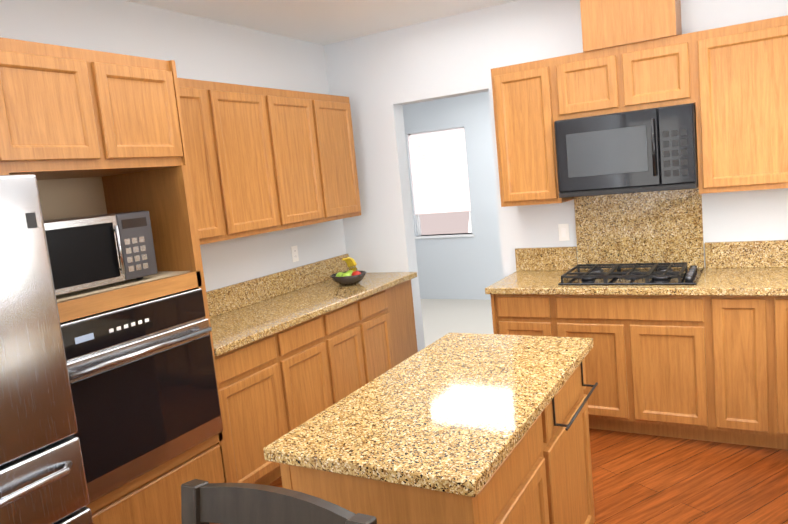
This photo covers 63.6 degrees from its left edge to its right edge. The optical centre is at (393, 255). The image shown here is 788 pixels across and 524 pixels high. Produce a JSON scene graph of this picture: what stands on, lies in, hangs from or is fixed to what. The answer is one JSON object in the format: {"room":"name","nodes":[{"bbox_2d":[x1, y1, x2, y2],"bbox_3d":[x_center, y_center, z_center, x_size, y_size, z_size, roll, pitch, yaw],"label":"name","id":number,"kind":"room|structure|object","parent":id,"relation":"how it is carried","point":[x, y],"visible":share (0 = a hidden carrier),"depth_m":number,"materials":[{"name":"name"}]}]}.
{"room":"kitchen","nodes":[
{"label":"kitchen","id":0,"kind":"room"},
{"bbox_2d":[0,0,345,291],"bbox_3d":[-1.426,-0.018,3.584,0.150,2.740,4.150,-2,8,30],"label":"wall","id":1,"kind":"structure","parent":0,"point":[198,48],"depth_m":3.99,"materials":[{"name":"white paint"}]},
{"bbox_2d":[177,78,232,244],"bbox_3d":[-1.250,-0.487,3.427,0.330,0.890,0.491,-2,8,30],"label":"upper cabinet","id":2,"kind":"object","parent":1,"relation":"attached to","point":[199,116],"depth_m":3.48,"materials":[{"name":"brown wood"}]},
{"bbox_2d":[213,82,284,238],"bbox_3d":[-1.012,-0.561,3.846,0.330,0.890,0.483,-2,8,30],"label":"upper cabinet","id":3,"kind":"object","parent":1,"relation":"attached to","point":[261,160],"depth_m":3.79,"materials":[{"name":"brown wood"}]},
{"bbox_2d":[206,254,348,317],"bbox_3d":[-0.898,0.225,4.317,0.022,0.160,2.146,-2,8,30],"label":"backsplash","id":4,"kind":"structure","parent":1,"relation":"attached to","point":[246,293],"depth_m":4.39,"materials":[{"name":"beige stone"}]},
{"bbox_2d":[291,245,298,261],"bbox_3d":[-0.724,-0.015,4.646,0.008,0.116,0.072,-2,8,30],"label":"outlet","id":5,"kind":"object","parent":1,"relation":"attached to","point":[294,252],"visible":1,"depth_m":4.64,"materials":[{"name":"white plastic"}]},
{"bbox_2d":[269,88,328,228],"bbox_3d":[-0.777,-0.635,4.261,0.330,0.890,0.484,-2,8,30],"label":"upper cabinet","id":6,"kind":"object","parent":1,"relation":"attached to","point":[296,132],"depth_m":4.21,"materials":[{"name":"brown wood"}]},
{"bbox_2d":[317,93,360,220],"bbox_3d":[-0.539,-0.710,4.680,0.330,0.890,0.490,-2,8,30],"label":"upper cabinet","id":7,"kind":"object","parent":1,"relation":"attached to","point":[334,118],"depth_m":4.61,"materials":[{"name":"brown wood"}]},
{"bbox_2d":[126,0,516,44],"bbox_3d":[-0.396,-1.381,2.147,6.130,0.100,12.100,-2,8,30],"label":"ceiling","id":8,"kind":"structure","parent":0,"point":[323,22],"depth_m":4.16,"materials":[{"name":"white paint"}]},
{"bbox_2d":[402,91,502,299],"bbox_3d":[1.628,-0.821,7.701,4.100,2.740,0.150,-2,8,30],"label":"wall","id":9,"kind":"structure","parent":0,"point":[481,179],"depth_m":8.05,"materials":[{"name":"white paint"}]},
{"bbox_2d":[409,127,474,238],"bbox_3d":[0.616,-0.930,8.244,0.870,1.380,0.170,-2,8,30],"label":"window","id":10,"kind":"structure","parent":9,"relation":"in","point":[420,236],"depth_m":8.28,"materials":[{"name":"white"}]},
{"bbox_2d":[408,128,470,213],"bbox_3d":[0.584,-1.073,8.195,0.800,1.036,0.022,-2,8,30],"label":"window blinds","id":11,"kind":"object","parent":10,"relation":"attached to","point":[435,202],"visible":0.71,"depth_m":8.19,"materials":[{"name":"white plastic"}]},
{"bbox_2d":[220,299,787,523],"bbox_3d":[-0.121,1.425,2.490,6.130,0.100,12.100,-2,8,30],"label":"floor","id":12,"kind":"structure","parent":0,"point":[637,478],"depth_m":3.25,"materials":[{"name":"brown wood"}]},
{"bbox_2d":[0,174,92,523],"bbox_3d":[-1.641,0.685,2.002,0.933,1.775,0.885,-2,8,30],"label":"fridge","id":13,"kind":"object","parent":12,"relation":"on","point":[42,476],"visible":1,"depth_m":2.05,"materials":[{"name":"grey metal"}]},
{"bbox_2d":[0,37,231,523],"bbox_3d":[-1.623,0.375,2.430,0.630,2.280,1.846,-2,8,30],"label":"oven cabinet","id":14,"kind":"object","parent":12,"relation":"on","point":[84,132],"visible":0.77,"depth_m":2.74,"materials":[{"name":"brown wood"}]},
{"bbox_2d":[44,210,157,295],"bbox_3d":[-1.428,-0.001,2.725,0.458,0.310,0.665,-2,8,30],"label":"microwave","id":15,"kind":"object","parent":14,"relation":"in","point":[90,251],"visible":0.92,"depth_m":2.67,"materials":[{"name":"silver metal"}]},
{"bbox_2d":[61,288,222,503],"bbox_3d":[-1.306,0.574,2.845,0.702,0.715,0.793,-2,8,30],"label":"wall oven","id":16,"kind":"object","parent":14,"relation":"in","point":[143,383],"visible":0.67,"depth_m":2.67,"materials":[{"name":"grey metal"}]},
{"bbox_2d":[215,334,293,484],"bbox_3d":[-0.995,0.892,3.533,0.600,0.870,0.500,-2,8,30],"label":"base cabinet","id":17,"kind":"object","parent":12,"relation":"on","point":[255,399],"depth_m":3.39,"materials":[{"name":"brown wood"}]},
{"bbox_2d":[210,272,416,357],"bbox_3d":[-0.620,0.316,4.176,0.640,0.040,2.146,-2,8,30],"label":"countertop","id":18,"kind":"structure","parent":17,"relation":"on","point":[235,329],"depth_m":3.95,"materials":[{"name":"beige stone"}]},
{"bbox_2d":[330,257,365,284],"bbox_3d":[-0.336,0.109,4.646,0.270,0.199,0.270,-2,8,30],"label":"fruit bowl","id":19,"kind":"object","parent":18,"relation":"on","point":[351,276],"visible":1,"depth_m":4.60,"materials":[{"name":"grey ceramic"}]},
{"bbox_2d":[181,479,376,523],"bbox_3d":[-0.280,1.012,1.035,0.440,1.099,0.510,-2,8,30],"label":"chair","id":20,"kind":"object","parent":12,"relation":"on","point":[204,502],"visible":1,"depth_m":1.19,"materials":[{"name":"black wood"}]},
{"bbox_2d":[282,314,337,428],"bbox_3d":[-0.763,0.820,3.941,0.600,0.870,0.450,-2,8,30],"label":"base cabinet","id":21,"kind":"object","parent":12,"relation":"on","point":[294,348],"depth_m":3.80,"materials":[{"name":"brown wood"}]},
{"bbox_2d":[326,302,369,400],"bbox_3d":[-0.556,0.755,4.307,0.600,0.870,0.400,-2,8,30],"label":"base cabinet","id":22,"kind":"object","parent":12,"relation":"on","point":[347,328],"depth_m":4.18,"materials":[{"name":"brown wood"}]},
{"bbox_2d":[362,290,397,380],"bbox_3d":[-0.366,0.695,4.642,0.600,0.870,0.380,-2,8,30],"label":"base cabinet","id":23,"kind":"object","parent":12,"relation":"on","point":[376,314],"depth_m":4.52,"materials":[{"name":"brown wood"}]},
{"bbox_2d":[390,278,417,363],"bbox_3d":[-0.172,0.634,4.984,0.600,0.870,0.416,-2,8,30],"label":"base cabinet","id":24,"kind":"object","parent":12,"relation":"on","point":[401,298],"depth_m":4.86,"materials":[{"name":"brown wood"}]},
{"bbox_2d":[280,344,597,523],"bbox_3d":[0.292,0.919,2.283,0.668,0.870,1.238,-2,8,30],"label":"kitchen island","id":25,"kind":"object","parent":12,"relation":"on","point":[546,478],"depth_m":1.92,"materials":[{"name":"brown wood"}]},
{"bbox_2d":[263,332,592,499],"bbox_3d":[0.225,0.469,2.246,0.660,0.040,1.310,-2,8,30],"label":"island countertop","id":26,"kind":"structure","parent":25,"relation":"on","point":[442,419],"depth_m":1.97,"materials":[{"name":"beige stone"}]},
{"bbox_2d":[491,295,556,336],"bbox_3d":[0.966,0.615,4.228,0.390,0.870,0.600,-2,8,30],"label":"base cabinet","id":27,"kind":"object","parent":12,"relation":"on","point":[529,315],"depth_m":3.93,"materials":[{"name":"brown wood"}]},
{"bbox_2d":[553,295,716,441],"bbox_3d":[1.500,0.600,3.923,0.840,0.870,0.600,-2,8,30],"label":"base cabinet","id":28,"kind":"object","parent":12,"relation":"on","point":[705,358],"depth_m":3.63,"materials":[{"name":"brown wood"}]},
{"bbox_2d":[485,267,787,294],"bbox_3d":[1.526,0.151,3.805,1.845,0.040,0.640,-2,8,30],"label":"countertop","id":29,"kind":"structure","parent":28,"relation":"on","point":[712,280],"depth_m":3.62,"materials":[{"name":"beige stone"}]},
{"bbox_2d":[558,262,702,284],"bbox_3d":[1.436,0.106,3.856,0.760,0.052,0.490,-2,8,30],"label":"cooktop","id":30,"kind":"object","parent":29,"relation":"in","point":[655,274],"visible":1,"depth_m":3.78,"materials":[{"name":"black metal"}]},
{"bbox_2d":[709,295,776,447],"bbox_3d":[1.990,0.586,3.642,0.290,0.870,0.600,-2,8,30],"label":"base cabinet","id":31,"kind":"object","parent":12,"relation":"on","point":[744,373],"depth_m":3.38,"materials":[{"name":"brown wood"}]},
{"bbox_2d":[773,295,787,449],"bbox_3d":[2.263,0.578,3.486,0.340,0.870,0.600,-2,8,30],"label":"base cabinet","id":32,"kind":"object","parent":12,"relation":"on","point":[780,302],"depth_m":3.28,"materials":[{"name":"brown wood"}]},
{"bbox_2d":[324,0,787,351],"bbox_3d":[1.363,-0.375,4.266,4.030,2.740,0.150,-2,8,30],"label":"wall","id":33,"kind":"structure","parent":0,"point":[520,31],"depth_m":4.54,"materials":[{"name":"white paint"}]},
{"bbox_2d":[491,57,573,206],"bbox_3d":[0.910,-0.789,4.167,0.400,0.890,0.330,-2,8,30],"label":"upper cabinet","id":34,"kind":"object","parent":33,"relation":"attached to","point":[523,93],"depth_m":4.03,"materials":[{"name":"brown wood"}]},
{"bbox_2d":[558,224,569,240],"bbox_3d":[1.156,-0.160,4.326,0.072,0.116,0.008,-2,8,30],"label":"light switch","id":35,"kind":"object","parent":33,"relation":"attached to","point":[563,230],"visible":1,"depth_m":4.32,"materials":[{"name":"white plastic"}]},
{"bbox_2d":[555,44,622,120],"bbox_3d":[1.228,-1.051,3.941,0.390,0.380,0.330,-2,8,30],"label":"upper cabinet","id":36,"kind":"object","parent":33,"relation":"attached to","point":[588,83],"depth_m":3.80,"materials":[{"name":"brown wood"}]},
{"bbox_2d":[580,0,622,47],"bbox_3d":[1.277,-1.467,3.839,0.217,0.458,0.330,-2,8,30],"label":"upper cabinet","id":37,"kind":"object","parent":33,"relation":"attached to","point":[601,20],"depth_m":3.70,"materials":[{"name":"brown wood"}]},
{"bbox_2d":[515,187,787,270],"bbox_3d":[1.893,-0.175,3.898,2.406,0.510,0.022,-2,8,30],"label":"backsplash","id":38,"kind":"structure","parent":33,"relation":"attached to","point":[655,226],"depth_m":4.05,"materials":[{"name":"beige stone"}]},
{"bbox_2d":[623,0,681,39],"bbox_3d":[1.498,-1.474,3.712,0.293,0.458,0.330,-2,8,30],"label":"upper cabinet","id":39,"kind":"object","parent":33,"relation":"attached to","point":[641,18],"depth_m":3.59,"materials":[{"name":"brown wood"}]},
{"bbox_2d":[619,32,698,111],"bbox_3d":[1.566,-1.061,3.747,0.390,0.380,0.330,-2,8,30],"label":"upper cabinet","id":40,"kind":"object","parent":33,"relation":"attached to","point":[659,71],"depth_m":3.60,"materials":[{"name":"brown wood"}]},
{"bbox_2d":[554,103,698,197],"bbox_3d":[1.411,-0.622,3.848,0.770,0.470,0.439,-2,8,30],"label":"over-the-range microwave","id":41,"kind":"object","parent":40,"relation":"attached to","point":[649,150],"visible":1,"depth_m":3.67,"materials":[{"name":"black metal"}]},
{"bbox_2d":[695,15,787,193],"bbox_3d":[2.018,-0.821,3.533,0.595,0.890,0.330,-2,8,30],"label":"upper cabinet","id":42,"kind":"object","parent":33,"relation":"attached to","point":[730,82],"depth_m":3.43,"materials":[{"name":"brown wood"}]},
{"label":"outside","id":43,"kind":"structure","parent":0,"visible":0},
{"bbox_2d":[413,131,469,234],"bbox_3d":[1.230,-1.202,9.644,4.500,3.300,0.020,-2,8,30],"label":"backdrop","id":44,"kind":"structure","parent":43,"point":[445,223],"depth_m":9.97,"materials":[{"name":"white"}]}
]}

